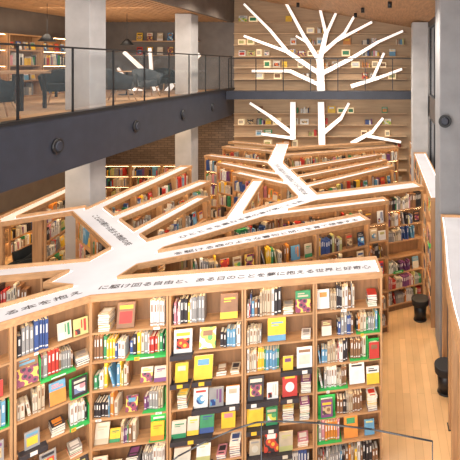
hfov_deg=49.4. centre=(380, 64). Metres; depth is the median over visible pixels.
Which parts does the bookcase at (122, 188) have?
shelf, panel, shelf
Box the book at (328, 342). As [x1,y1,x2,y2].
[327,340,329,363]
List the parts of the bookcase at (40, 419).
panel, shelf, shelf, shelf, shelf, shelf, panel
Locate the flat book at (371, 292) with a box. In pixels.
[366,288,376,296]
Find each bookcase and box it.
[0,33,7,80]
[0,202,31,255]
[0,214,9,257]
[0,277,51,294]
[0,327,12,459]
[8,33,41,96]
[13,303,90,459]
[32,197,64,262]
[42,37,64,94]
[75,219,89,258]
[90,233,94,256]
[91,296,168,459]
[106,164,132,197]
[109,195,136,210]
[125,205,162,236]
[130,164,163,187]
[132,267,150,273]
[137,185,157,199]
[146,214,184,272]
[158,177,175,195]
[162,164,174,172]
[163,194,188,212]
[165,231,231,271]
[169,290,243,459]
[176,169,191,188]
[185,201,206,227]
[188,246,257,269]
[189,185,210,220]
[205,158,229,219]
[217,166,239,217]
[222,149,242,156]
[230,161,262,167]
[232,176,251,206]
[232,219,275,235]
[243,151,269,168]
[244,284,314,459]
[253,193,257,207]
[258,185,262,206]
[258,235,316,264]
[263,183,286,203]
[279,211,337,226]
[289,155,319,173]
[298,166,330,174]
[306,173,338,182]
[314,181,345,204]
[315,278,381,459]
[317,224,369,259]
[320,153,346,161]
[321,196,376,203]
[331,162,356,167]
[338,205,388,332]
[339,168,363,175]
[346,175,370,188]
[347,151,372,157]
[357,157,381,162]
[364,163,386,169]
[371,169,393,185]
[373,149,397,182]
[377,190,423,311]
[416,163,418,182]
[422,180,425,292]
[426,191,434,327]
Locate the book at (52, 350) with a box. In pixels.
[51,348,54,374]
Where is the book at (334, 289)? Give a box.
[333,288,335,309]
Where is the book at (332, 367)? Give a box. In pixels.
[331,365,333,386]
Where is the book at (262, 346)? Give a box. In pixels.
[262,346,263,368]
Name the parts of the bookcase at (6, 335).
panel, shelf, shelf, shelf, shelf, panel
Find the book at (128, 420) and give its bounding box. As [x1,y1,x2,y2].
[123,420,128,443]
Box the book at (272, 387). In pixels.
[267,381,277,398]
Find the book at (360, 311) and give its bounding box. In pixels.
[359,310,362,331]
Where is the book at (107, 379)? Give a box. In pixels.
[104,362,110,386]
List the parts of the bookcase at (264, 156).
panel, panel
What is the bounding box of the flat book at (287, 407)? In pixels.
[283,403,293,410]
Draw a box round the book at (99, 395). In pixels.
[94,395,100,417]
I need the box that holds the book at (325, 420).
[325,420,326,440]
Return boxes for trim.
[0,88,234,126]
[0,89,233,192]
[152,0,233,22]
[428,28,428,156]
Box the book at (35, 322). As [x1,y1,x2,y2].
[32,319,38,351]
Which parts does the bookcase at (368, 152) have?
panel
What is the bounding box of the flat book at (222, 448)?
[216,443,227,456]
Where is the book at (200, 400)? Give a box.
[193,387,208,408]
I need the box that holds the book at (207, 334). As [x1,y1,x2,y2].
[199,326,216,348]
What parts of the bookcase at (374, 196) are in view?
panel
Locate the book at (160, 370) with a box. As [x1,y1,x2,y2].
[154,365,165,381]
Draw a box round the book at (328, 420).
[327,419,329,439]
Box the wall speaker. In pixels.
[439,115,451,127]
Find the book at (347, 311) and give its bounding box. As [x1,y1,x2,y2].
[347,311,348,333]
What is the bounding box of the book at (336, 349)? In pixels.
[335,342,337,361]
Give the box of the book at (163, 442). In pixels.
[161,442,164,459]
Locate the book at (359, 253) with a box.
[356,250,363,256]
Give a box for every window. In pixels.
[429,23,434,98]
[429,117,434,168]
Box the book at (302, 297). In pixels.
[295,290,310,312]
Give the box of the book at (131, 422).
[129,417,133,442]
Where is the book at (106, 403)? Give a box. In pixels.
[105,398,107,416]
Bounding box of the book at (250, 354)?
[249,347,252,371]
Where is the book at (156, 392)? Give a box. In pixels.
[155,386,158,408]
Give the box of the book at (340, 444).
[340,444,341,459]
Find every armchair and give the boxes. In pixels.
[0,79,21,118]
[8,244,31,264]
[16,258,31,263]
[37,69,64,104]
[106,69,136,101]
[132,68,161,97]
[154,68,174,92]
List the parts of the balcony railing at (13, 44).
post, post, post, handrail, post, post, post, post, post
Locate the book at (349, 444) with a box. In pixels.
[347,443,350,459]
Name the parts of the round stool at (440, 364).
seat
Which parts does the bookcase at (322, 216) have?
panel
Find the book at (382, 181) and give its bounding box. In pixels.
[379,177,384,184]
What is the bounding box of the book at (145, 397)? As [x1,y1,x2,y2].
[144,390,148,409]
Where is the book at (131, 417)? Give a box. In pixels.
[127,417,131,442]
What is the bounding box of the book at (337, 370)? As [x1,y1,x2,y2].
[336,367,338,384]
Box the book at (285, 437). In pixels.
[279,430,292,451]
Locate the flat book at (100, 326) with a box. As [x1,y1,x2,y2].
[99,318,114,327]
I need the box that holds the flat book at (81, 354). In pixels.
[74,348,88,360]
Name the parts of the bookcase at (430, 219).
panel, shelf, panel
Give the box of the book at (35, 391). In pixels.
[33,388,36,412]
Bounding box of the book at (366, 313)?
[366,313,367,330]
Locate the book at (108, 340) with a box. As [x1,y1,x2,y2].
[107,334,112,359]
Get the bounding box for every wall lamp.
[117,48,201,90]
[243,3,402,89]
[249,102,349,144]
[350,53,401,87]
[350,117,400,142]
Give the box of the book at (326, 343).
[325,343,326,362]
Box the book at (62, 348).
[61,346,64,368]
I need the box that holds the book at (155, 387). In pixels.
[153,386,156,408]
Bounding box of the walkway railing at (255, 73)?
[228,58,410,90]
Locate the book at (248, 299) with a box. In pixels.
[247,299,249,317]
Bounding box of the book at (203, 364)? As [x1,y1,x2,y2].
[194,354,212,379]
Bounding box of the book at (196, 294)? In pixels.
[195,294,197,322]
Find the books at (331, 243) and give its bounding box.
[0,27,430,459]
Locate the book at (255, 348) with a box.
[253,347,256,371]
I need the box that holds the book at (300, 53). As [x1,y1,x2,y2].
[297,51,305,55]
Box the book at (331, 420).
[330,419,332,438]
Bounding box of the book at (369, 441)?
[368,440,371,459]
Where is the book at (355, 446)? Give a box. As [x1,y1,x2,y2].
[354,442,356,459]
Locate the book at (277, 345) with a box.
[277,345,278,368]
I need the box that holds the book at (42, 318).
[42,318,43,348]
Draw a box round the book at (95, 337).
[94,335,96,359]
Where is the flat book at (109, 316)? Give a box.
[98,310,114,318]
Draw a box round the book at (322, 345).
[321,343,324,362]
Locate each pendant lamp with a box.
[38,34,56,41]
[120,39,133,44]
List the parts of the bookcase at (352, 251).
panel, shelf, panel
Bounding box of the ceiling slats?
[0,0,226,21]
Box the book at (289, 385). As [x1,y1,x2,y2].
[282,376,296,396]
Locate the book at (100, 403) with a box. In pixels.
[99,395,105,417]
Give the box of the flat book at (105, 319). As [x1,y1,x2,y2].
[98,311,114,320]
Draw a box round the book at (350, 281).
[350,281,351,307]
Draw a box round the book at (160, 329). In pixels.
[158,329,161,351]
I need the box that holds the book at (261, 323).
[260,323,261,342]
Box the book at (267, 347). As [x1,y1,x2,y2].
[266,346,268,369]
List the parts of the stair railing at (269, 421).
post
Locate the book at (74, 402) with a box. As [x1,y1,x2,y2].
[72,400,76,424]
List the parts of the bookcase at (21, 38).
panel, panel, shelf, shelf, panel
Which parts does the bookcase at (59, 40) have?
panel, panel, panel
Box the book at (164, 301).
[163,296,165,324]
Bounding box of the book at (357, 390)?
[356,389,359,411]
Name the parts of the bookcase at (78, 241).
panel, shelf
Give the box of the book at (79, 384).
[71,374,86,398]
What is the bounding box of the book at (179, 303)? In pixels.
[178,298,180,323]
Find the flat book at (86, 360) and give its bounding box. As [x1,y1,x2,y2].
[73,358,89,365]
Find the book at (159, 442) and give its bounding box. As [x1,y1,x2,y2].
[157,442,160,459]
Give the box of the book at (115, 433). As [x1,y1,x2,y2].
[109,427,120,442]
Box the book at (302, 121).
[300,119,308,123]
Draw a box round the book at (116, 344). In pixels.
[115,338,118,358]
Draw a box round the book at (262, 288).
[262,288,264,315]
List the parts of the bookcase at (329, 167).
panel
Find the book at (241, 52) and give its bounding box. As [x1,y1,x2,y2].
[239,50,245,55]
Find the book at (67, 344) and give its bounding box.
[67,344,70,367]
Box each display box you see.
[238,39,245,44]
[238,119,244,124]
[247,39,254,44]
[249,16,257,21]
[256,49,261,55]
[256,74,263,78]
[264,61,270,66]
[264,140,271,143]
[274,74,281,78]
[292,140,297,146]
[307,28,313,32]
[337,107,344,112]
[342,50,349,55]
[348,107,353,112]
[351,61,359,66]
[372,61,377,66]
[385,130,389,135]
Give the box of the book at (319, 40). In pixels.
[317,38,321,44]
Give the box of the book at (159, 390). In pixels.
[158,385,161,408]
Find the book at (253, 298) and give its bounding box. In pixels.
[252,297,254,315]
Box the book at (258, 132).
[256,130,261,135]
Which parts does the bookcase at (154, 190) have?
panel, panel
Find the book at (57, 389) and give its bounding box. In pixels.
[48,378,65,406]
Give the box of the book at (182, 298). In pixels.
[181,295,184,323]
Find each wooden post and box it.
[0,226,4,265]
[38,220,43,261]
[442,243,446,356]
[447,310,450,430]
[451,326,457,459]
[459,360,459,459]
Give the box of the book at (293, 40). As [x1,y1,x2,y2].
[290,38,295,44]
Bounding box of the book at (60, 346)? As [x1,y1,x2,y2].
[60,346,62,369]
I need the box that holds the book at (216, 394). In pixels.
[209,386,223,406]
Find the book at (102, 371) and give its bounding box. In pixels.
[100,367,103,388]
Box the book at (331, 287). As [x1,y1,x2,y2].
[330,287,331,309]
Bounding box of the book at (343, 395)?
[342,393,344,413]
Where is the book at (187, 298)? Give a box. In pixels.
[185,294,189,323]
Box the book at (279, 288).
[278,287,280,313]
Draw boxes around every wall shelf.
[233,33,406,33]
[233,56,406,56]
[233,79,406,79]
[233,113,406,113]
[233,135,406,136]
[234,22,320,22]
[234,124,406,124]
[235,45,406,45]
[235,67,406,67]
[251,147,406,147]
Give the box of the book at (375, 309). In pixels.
[374,308,376,328]
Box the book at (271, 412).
[266,406,277,425]
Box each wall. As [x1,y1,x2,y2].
[0,7,64,212]
[106,0,410,180]
[428,17,434,121]
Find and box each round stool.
[411,294,428,322]
[434,357,447,396]
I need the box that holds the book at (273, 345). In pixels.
[272,345,274,369]
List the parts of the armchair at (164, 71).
backrest, seat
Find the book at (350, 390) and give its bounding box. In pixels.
[350,390,351,411]
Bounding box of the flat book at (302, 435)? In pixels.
[298,430,308,443]
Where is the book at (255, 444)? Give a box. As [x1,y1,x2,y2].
[249,438,260,455]
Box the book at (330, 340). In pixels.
[330,340,331,362]
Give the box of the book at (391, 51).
[389,49,395,55]
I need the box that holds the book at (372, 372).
[366,365,378,384]
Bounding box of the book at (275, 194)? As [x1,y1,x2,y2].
[272,191,277,200]
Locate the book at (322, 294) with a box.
[317,289,328,308]
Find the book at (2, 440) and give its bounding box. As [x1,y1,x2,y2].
[0,438,3,459]
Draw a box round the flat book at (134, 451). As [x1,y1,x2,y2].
[126,445,141,459]
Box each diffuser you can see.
[123,51,143,67]
[148,48,152,69]
[164,53,200,90]
[243,3,269,30]
[244,35,288,52]
[249,102,270,117]
[252,70,290,71]
[262,133,293,139]
[269,29,289,52]
[270,115,291,133]
[285,4,306,38]
[287,51,321,76]
[289,70,320,86]
[290,102,295,138]
[304,38,319,60]
[317,34,327,61]
[317,59,324,89]
[318,102,324,144]
[319,10,326,34]
[320,57,352,74]
[321,33,344,53]
[322,117,341,134]
[325,13,336,33]
[337,21,371,40]
[340,103,349,118]
[343,16,353,34]
[350,76,377,87]
[350,131,372,142]
[351,41,377,57]
[367,135,400,142]
[371,53,384,78]
[371,118,383,132]
[377,30,402,42]
[377,68,401,78]
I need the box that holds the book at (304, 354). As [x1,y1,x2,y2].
[297,346,311,368]
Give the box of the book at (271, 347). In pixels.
[269,345,272,368]
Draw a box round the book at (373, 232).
[370,228,377,241]
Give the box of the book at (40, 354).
[39,353,41,377]
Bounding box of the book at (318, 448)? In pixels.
[317,447,319,459]
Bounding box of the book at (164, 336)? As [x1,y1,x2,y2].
[163,331,165,350]
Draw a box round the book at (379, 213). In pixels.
[377,210,383,222]
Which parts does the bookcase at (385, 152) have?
panel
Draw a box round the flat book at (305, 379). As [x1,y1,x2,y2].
[301,374,310,383]
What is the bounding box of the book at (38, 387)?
[36,385,40,412]
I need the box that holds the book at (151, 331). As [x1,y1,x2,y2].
[148,330,152,353]
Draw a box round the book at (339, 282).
[339,282,341,308]
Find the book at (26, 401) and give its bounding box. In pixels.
[23,394,30,415]
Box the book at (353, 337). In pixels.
[353,337,354,358]
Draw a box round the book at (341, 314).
[340,312,343,334]
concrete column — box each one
[65,0,105,109]
[65,158,105,259]
[175,14,197,94]
[175,127,197,182]
[411,22,427,180]
[435,0,459,356]
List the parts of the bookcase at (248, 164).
panel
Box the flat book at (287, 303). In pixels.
[283,300,293,308]
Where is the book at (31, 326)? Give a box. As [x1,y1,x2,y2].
[28,321,33,352]
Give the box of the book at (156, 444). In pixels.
[153,442,158,459]
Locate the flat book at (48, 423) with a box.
[48,423,64,432]
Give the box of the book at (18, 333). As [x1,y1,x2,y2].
[17,331,20,357]
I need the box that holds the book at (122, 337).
[118,334,125,357]
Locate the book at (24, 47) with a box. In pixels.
[23,42,28,49]
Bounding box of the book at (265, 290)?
[264,288,266,314]
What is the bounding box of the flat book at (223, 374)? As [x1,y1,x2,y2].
[216,366,227,376]
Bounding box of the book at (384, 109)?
[382,107,387,112]
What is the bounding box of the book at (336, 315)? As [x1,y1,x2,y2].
[336,315,337,334]
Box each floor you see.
[0,90,209,121]
[5,255,458,459]
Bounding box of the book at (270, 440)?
[264,433,278,452]
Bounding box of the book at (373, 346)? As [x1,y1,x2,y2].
[369,341,378,358]
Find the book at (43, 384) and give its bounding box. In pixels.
[40,383,44,409]
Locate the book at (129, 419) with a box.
[125,419,129,442]
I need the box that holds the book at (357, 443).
[356,441,359,459]
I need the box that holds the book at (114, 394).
[112,390,117,416]
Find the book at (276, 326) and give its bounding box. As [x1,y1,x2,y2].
[268,317,285,341]
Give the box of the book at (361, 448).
[360,441,362,459]
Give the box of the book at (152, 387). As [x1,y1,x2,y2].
[149,386,153,408]
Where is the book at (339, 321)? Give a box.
[338,317,340,334]
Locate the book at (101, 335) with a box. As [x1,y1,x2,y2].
[100,334,104,359]
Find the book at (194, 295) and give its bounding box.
[192,294,195,321]
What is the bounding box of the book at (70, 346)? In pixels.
[70,346,72,366]
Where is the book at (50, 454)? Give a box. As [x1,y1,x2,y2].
[39,447,56,459]
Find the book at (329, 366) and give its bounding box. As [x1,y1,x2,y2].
[329,366,330,386]
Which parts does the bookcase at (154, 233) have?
panel, panel, panel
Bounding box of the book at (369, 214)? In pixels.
[364,212,371,224]
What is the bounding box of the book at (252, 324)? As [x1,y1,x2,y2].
[250,323,253,343]
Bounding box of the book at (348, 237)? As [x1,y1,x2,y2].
[345,233,352,248]
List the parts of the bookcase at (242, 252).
panel, panel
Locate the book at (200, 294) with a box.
[198,293,202,321]
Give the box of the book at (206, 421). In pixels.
[199,414,214,433]
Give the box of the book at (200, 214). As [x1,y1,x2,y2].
[197,210,203,221]
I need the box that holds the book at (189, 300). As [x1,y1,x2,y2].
[188,300,189,322]
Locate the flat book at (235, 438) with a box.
[230,431,240,444]
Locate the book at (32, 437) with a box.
[24,427,39,450]
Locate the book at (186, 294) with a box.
[184,294,186,322]
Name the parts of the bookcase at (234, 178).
panel, panel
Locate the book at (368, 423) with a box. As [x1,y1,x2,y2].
[364,418,374,434]
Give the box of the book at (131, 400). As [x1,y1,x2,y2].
[125,394,138,411]
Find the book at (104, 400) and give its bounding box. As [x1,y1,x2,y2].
[102,395,108,416]
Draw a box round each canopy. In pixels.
[413,152,434,201]
[441,214,459,359]
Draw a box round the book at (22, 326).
[20,323,24,355]
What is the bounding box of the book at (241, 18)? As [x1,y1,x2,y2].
[239,16,246,21]
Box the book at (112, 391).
[110,391,112,415]
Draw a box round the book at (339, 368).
[338,367,340,385]
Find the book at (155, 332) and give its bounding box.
[151,330,157,352]
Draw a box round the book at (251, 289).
[250,289,251,316]
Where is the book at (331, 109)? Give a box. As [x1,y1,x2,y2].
[328,106,334,112]
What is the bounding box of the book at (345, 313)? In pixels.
[343,312,346,333]
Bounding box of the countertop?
[458,356,458,391]
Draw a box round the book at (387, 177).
[386,175,390,183]
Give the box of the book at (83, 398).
[83,398,85,419]
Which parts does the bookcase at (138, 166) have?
panel, shelf, panel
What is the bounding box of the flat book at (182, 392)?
[177,387,190,397]
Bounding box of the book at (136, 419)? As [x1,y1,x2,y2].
[133,416,138,441]
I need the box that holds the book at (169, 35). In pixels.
[167,33,172,40]
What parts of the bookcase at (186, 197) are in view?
panel, panel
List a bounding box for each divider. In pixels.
[0,397,8,429]
[38,354,75,383]
[67,397,89,431]
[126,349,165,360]
[142,401,165,413]
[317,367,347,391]
[317,424,341,444]
[349,335,367,360]
[355,309,379,334]
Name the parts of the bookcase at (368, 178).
panel, panel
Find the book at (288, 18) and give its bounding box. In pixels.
[285,16,291,21]
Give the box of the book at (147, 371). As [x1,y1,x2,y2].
[140,366,153,382]
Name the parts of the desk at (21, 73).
leg, leg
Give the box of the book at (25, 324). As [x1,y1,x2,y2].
[24,322,28,354]
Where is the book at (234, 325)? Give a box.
[232,324,235,346]
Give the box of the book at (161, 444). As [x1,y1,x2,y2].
[159,442,162,459]
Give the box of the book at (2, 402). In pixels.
[0,398,4,426]
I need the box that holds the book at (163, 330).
[160,328,165,351]
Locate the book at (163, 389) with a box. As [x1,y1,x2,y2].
[161,385,165,407]
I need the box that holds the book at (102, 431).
[94,421,110,445]
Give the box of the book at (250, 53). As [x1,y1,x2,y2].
[248,51,254,55]
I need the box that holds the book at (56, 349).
[55,347,57,372]
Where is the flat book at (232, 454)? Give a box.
[230,449,240,455]
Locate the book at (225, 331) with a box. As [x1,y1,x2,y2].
[224,327,226,347]
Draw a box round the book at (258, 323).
[258,323,259,342]
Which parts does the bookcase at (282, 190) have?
panel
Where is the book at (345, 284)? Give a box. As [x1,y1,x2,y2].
[344,282,347,308]
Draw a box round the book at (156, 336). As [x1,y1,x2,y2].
[155,330,158,351]
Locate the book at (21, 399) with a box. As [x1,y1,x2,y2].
[18,396,24,419]
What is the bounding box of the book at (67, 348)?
[65,346,68,368]
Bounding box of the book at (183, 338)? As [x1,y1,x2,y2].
[174,328,192,353]
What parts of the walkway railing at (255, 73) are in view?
post, post, post, post, handrail, post, post, post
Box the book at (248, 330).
[247,325,249,344]
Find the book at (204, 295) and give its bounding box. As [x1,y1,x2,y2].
[202,293,206,321]
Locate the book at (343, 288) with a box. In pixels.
[341,283,344,308]
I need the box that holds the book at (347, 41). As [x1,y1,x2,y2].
[343,38,350,44]
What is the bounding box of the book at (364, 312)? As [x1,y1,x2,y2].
[362,309,365,330]
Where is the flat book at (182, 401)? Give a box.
[177,390,190,403]
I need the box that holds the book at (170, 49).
[167,47,172,54]
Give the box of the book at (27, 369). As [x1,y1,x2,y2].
[17,355,38,388]
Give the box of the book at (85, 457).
[75,453,87,459]
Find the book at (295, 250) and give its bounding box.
[290,245,299,260]
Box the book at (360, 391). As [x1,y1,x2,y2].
[359,389,361,410]
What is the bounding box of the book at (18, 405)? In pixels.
[17,399,19,420]
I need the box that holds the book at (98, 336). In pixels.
[97,335,99,359]
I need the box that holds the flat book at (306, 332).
[301,328,310,337]
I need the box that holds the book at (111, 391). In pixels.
[108,391,111,416]
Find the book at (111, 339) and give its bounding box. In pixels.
[110,334,115,358]
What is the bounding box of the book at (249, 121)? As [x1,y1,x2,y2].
[246,119,253,123]
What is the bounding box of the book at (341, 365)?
[341,365,342,385]
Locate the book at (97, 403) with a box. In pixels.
[96,396,102,417]
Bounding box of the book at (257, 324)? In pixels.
[256,324,257,343]
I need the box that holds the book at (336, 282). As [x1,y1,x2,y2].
[336,282,337,308]
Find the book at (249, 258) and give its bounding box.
[244,253,253,265]
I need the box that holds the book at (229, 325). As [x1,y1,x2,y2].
[227,324,230,345]
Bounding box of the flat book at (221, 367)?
[216,362,227,373]
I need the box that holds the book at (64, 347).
[63,345,66,368]
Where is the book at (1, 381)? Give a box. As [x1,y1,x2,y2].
[0,379,2,396]
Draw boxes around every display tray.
[17,440,47,459]
[170,350,193,361]
[170,378,191,389]
[170,432,212,447]
[192,378,212,387]
[192,400,240,415]
[246,396,278,408]
[246,423,278,436]
[246,450,291,459]
[280,366,311,376]
[280,393,298,404]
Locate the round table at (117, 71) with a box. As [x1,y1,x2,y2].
[117,71,132,94]
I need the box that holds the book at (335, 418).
[335,418,336,439]
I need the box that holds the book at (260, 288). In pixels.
[260,288,261,316]
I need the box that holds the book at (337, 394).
[336,393,338,413]
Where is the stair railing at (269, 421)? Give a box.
[172,420,432,459]
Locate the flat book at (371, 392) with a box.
[366,387,376,399]
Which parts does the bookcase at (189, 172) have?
panel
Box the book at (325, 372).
[324,366,326,388]
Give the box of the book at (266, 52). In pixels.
[264,50,269,55]
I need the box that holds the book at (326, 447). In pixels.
[325,446,327,459]
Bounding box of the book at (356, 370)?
[349,362,364,384]
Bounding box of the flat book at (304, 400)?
[300,395,309,406]
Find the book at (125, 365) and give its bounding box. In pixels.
[124,361,127,385]
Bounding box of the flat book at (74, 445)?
[67,437,81,453]
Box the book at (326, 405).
[321,399,332,417]
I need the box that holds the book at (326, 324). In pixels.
[322,320,331,335]
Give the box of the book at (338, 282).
[338,282,339,307]
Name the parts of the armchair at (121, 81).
backrest, seat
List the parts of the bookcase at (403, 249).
shelf, shelf, shelf, shelf, shelf, shelf, shelf, panel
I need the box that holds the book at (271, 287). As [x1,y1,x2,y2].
[270,287,271,314]
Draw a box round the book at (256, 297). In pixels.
[254,295,257,316]
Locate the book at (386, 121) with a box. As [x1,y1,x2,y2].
[383,119,390,123]
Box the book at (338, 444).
[338,444,339,459]
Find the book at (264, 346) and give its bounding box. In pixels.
[264,346,265,369]
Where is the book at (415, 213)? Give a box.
[413,211,418,221]
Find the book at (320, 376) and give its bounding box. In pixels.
[318,368,322,387]
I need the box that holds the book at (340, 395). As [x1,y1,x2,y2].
[339,393,342,413]
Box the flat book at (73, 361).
[73,361,88,367]
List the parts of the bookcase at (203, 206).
panel, panel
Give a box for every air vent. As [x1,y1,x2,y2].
[51,138,63,153]
[133,120,140,131]
[181,110,185,118]
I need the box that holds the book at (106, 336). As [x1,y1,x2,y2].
[104,334,110,358]
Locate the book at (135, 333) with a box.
[133,331,137,354]
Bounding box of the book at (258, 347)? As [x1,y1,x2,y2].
[258,347,259,370]
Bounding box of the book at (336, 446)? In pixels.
[335,445,337,459]
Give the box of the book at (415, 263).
[412,256,418,267]
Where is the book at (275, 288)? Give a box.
[274,287,277,314]
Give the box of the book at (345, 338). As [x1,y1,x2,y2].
[345,338,346,360]
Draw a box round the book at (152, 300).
[150,297,155,325]
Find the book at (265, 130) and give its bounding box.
[264,129,271,132]
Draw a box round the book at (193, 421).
[187,415,199,435]
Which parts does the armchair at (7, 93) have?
leg, seat, backrest, leg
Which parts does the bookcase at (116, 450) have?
panel, shelf, shelf, shelf, shelf, shelf, panel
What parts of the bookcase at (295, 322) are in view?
panel, shelf, shelf, shelf, shelf, shelf, shelf, panel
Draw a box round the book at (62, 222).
[61,220,64,230]
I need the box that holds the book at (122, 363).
[120,361,125,385]
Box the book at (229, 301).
[220,292,237,318]
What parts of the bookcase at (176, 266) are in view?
panel, panel, panel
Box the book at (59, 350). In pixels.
[58,347,60,371]
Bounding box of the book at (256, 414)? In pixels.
[247,407,263,426]
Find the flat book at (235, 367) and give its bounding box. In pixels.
[230,362,240,372]
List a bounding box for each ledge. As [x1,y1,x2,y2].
[132,41,199,41]
[132,55,174,55]
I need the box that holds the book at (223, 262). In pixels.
[220,258,228,267]
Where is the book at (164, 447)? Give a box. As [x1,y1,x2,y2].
[163,441,165,459]
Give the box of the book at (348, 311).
[348,311,350,334]
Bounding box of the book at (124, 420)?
[121,418,127,442]
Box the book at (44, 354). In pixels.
[42,351,47,377]
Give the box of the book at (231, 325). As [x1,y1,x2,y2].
[230,325,232,345]
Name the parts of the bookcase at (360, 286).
panel, shelf, shelf, shelf, shelf, shelf, shelf, panel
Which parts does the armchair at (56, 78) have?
backrest, seat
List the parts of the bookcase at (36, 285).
panel, panel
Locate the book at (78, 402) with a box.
[77,399,79,421]
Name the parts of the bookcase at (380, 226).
shelf, shelf, panel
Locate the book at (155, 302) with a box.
[154,297,158,325]
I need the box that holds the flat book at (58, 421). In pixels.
[48,414,64,430]
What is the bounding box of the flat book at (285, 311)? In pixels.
[283,308,293,312]
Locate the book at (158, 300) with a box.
[157,297,161,325]
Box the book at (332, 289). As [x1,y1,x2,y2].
[332,289,333,308]
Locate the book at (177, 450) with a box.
[174,445,190,459]
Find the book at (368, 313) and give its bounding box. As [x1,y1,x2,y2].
[367,312,370,329]
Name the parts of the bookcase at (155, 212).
panel, panel, panel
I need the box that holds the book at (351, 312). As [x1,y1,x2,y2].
[350,312,352,333]
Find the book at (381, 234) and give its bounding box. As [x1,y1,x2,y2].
[378,230,385,239]
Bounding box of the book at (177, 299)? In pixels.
[174,298,178,324]
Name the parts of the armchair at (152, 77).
seat, backrest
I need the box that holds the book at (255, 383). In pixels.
[248,375,263,401]
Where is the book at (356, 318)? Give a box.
[355,314,357,330]
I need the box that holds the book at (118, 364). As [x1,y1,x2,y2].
[117,361,119,385]
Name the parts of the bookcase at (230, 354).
panel, shelf, shelf, shelf, shelf, shelf, shelf, panel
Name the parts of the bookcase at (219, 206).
panel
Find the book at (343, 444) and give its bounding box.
[343,444,344,459]
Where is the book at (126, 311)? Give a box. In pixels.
[116,301,135,328]
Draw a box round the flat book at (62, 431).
[49,429,64,437]
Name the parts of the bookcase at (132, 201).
panel, panel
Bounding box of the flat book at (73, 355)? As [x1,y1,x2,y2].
[73,355,89,362]
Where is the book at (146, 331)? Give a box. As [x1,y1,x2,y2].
[145,330,149,352]
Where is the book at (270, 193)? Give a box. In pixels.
[268,188,273,198]
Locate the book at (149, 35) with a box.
[147,33,152,40]
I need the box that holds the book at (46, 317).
[43,316,47,348]
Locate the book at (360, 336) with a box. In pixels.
[360,336,361,355]
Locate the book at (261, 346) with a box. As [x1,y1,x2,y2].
[260,346,261,369]
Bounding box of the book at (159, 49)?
[157,47,162,54]
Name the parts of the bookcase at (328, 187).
panel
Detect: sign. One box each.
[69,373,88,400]
[149,413,165,442]
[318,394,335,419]
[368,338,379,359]
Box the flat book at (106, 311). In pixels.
[98,307,114,316]
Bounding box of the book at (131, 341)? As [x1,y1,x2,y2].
[130,336,132,353]
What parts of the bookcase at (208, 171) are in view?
panel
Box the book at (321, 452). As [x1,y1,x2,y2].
[320,448,322,459]
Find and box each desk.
[0,71,50,110]
[3,70,57,102]
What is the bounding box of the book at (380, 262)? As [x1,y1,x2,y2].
[379,261,383,273]
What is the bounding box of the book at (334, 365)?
[334,365,335,386]
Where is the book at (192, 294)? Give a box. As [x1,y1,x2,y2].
[190,294,192,322]
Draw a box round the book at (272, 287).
[272,287,273,314]
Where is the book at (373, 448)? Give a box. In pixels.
[372,442,374,459]
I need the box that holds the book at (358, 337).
[357,336,359,357]
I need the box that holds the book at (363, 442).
[362,441,364,459]
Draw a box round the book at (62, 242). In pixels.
[60,235,64,247]
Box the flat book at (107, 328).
[98,320,114,330]
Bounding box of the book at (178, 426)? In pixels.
[171,419,186,438]
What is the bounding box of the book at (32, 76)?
[30,74,35,79]
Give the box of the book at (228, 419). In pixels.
[221,411,235,428]
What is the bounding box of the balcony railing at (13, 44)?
[0,43,231,119]
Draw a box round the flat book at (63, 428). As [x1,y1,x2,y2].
[48,425,65,434]
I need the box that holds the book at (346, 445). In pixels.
[345,443,347,459]
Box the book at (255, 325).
[253,324,256,343]
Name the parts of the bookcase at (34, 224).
panel, shelf, shelf, panel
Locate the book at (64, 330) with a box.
[57,320,71,340]
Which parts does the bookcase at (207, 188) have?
panel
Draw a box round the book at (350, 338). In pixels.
[349,337,352,357]
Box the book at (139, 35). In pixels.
[136,33,142,40]
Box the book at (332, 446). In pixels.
[331,445,333,459]
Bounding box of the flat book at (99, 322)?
[98,314,114,323]
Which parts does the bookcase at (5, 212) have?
panel, shelf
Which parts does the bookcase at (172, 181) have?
panel, panel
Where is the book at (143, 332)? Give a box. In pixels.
[141,330,144,353]
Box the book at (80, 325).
[73,316,87,336]
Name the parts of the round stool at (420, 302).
seat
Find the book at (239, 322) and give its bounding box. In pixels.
[237,321,240,345]
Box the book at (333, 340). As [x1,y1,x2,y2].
[332,339,334,361]
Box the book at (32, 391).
[31,387,34,413]
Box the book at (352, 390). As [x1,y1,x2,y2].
[352,390,353,412]
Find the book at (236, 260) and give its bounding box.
[233,256,241,266]
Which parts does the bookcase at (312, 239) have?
panel, shelf, panel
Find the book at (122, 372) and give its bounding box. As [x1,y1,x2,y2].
[121,367,123,385]
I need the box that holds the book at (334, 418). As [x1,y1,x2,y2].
[333,418,334,438]
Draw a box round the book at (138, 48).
[136,47,142,54]
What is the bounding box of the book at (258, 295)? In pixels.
[258,295,259,316]
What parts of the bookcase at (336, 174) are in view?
panel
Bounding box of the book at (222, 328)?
[220,327,224,346]
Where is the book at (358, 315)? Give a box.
[357,312,359,330]
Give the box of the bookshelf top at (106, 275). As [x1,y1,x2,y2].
[0,141,423,330]
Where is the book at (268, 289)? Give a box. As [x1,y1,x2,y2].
[267,287,270,315]
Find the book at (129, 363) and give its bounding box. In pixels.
[127,360,131,385]
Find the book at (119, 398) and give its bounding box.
[115,391,122,414]
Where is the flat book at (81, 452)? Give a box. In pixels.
[66,451,82,459]
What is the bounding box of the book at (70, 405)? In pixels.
[68,402,72,425]
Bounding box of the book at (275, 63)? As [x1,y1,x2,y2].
[273,61,279,66]
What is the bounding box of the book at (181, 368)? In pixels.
[175,361,188,382]
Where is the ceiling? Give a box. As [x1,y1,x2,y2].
[260,0,434,26]
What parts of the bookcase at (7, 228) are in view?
panel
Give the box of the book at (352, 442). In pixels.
[351,442,352,459]
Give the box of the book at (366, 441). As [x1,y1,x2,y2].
[365,440,368,459]

